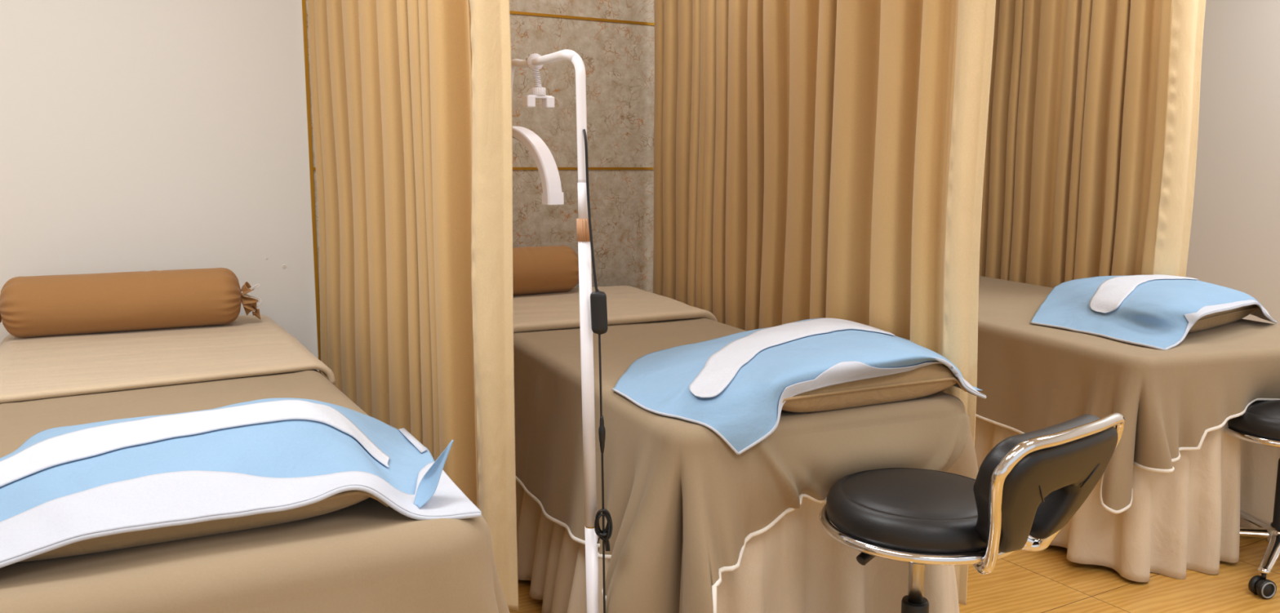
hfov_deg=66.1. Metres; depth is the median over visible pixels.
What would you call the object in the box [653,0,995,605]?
curtain
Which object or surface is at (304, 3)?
trim
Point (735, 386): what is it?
cloth
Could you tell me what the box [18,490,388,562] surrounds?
pillow
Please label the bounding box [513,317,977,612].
bedspread
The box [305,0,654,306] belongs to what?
wall
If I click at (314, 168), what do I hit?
trim
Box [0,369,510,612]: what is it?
bedspread
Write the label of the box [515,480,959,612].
bed
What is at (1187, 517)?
bed
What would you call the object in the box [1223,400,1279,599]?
stool
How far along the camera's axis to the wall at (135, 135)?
3.15 m
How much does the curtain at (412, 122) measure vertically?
2.571 m
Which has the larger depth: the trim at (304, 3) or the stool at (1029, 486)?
the trim at (304, 3)
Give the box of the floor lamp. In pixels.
[511,48,613,612]
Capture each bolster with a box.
[0,267,262,337]
[512,245,578,295]
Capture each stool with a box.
[818,413,1124,612]
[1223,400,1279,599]
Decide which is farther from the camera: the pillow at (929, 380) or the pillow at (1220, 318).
the pillow at (1220, 318)
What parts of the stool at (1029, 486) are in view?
lever, seat, backrest, frame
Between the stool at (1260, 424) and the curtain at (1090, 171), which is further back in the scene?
the curtain at (1090, 171)
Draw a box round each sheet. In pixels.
[0,314,335,403]
[513,285,717,333]
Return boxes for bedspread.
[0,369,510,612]
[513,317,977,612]
[975,275,1279,514]
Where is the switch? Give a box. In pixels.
[590,290,608,334]
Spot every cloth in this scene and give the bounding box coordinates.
[0,398,481,568]
[611,317,986,454]
[1030,274,1277,350]
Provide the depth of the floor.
2.70 m
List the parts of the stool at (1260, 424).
seat, leg, leg, leg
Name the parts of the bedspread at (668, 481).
trim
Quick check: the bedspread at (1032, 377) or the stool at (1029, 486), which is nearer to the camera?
the stool at (1029, 486)
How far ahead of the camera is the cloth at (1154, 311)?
3.12 m
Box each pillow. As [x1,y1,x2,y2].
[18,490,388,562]
[782,363,967,413]
[1187,304,1260,333]
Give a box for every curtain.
[306,0,518,610]
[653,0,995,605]
[978,0,1205,288]
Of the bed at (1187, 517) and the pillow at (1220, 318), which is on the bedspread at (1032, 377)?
the pillow at (1220, 318)
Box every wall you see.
[0,0,319,371]
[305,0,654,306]
[1185,0,1279,324]
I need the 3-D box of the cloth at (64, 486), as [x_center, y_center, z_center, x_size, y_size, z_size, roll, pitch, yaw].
[-0.705,0.236,1.524,0.791,0.136,0.545,-4,9,-25]
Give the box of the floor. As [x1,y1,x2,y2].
[508,536,1279,612]
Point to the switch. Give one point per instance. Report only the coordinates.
(598, 308)
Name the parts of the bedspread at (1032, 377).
trim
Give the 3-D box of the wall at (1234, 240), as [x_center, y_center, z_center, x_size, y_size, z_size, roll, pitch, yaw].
[3.813,-0.626,2.947,0.100,2.720,5.860,-5,9,-29]
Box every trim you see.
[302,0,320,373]
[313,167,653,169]
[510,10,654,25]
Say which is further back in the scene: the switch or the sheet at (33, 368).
the sheet at (33, 368)
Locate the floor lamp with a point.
(593, 305)
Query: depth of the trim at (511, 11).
3.82 m
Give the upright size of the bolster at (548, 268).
0.173 m
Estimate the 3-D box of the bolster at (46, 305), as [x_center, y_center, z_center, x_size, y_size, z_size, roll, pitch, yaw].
[-1.552,-0.016,2.969,0.771,0.179,0.180,-4,9,-26]
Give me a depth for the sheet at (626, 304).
3.28 m
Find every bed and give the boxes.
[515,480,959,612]
[974,400,1279,582]

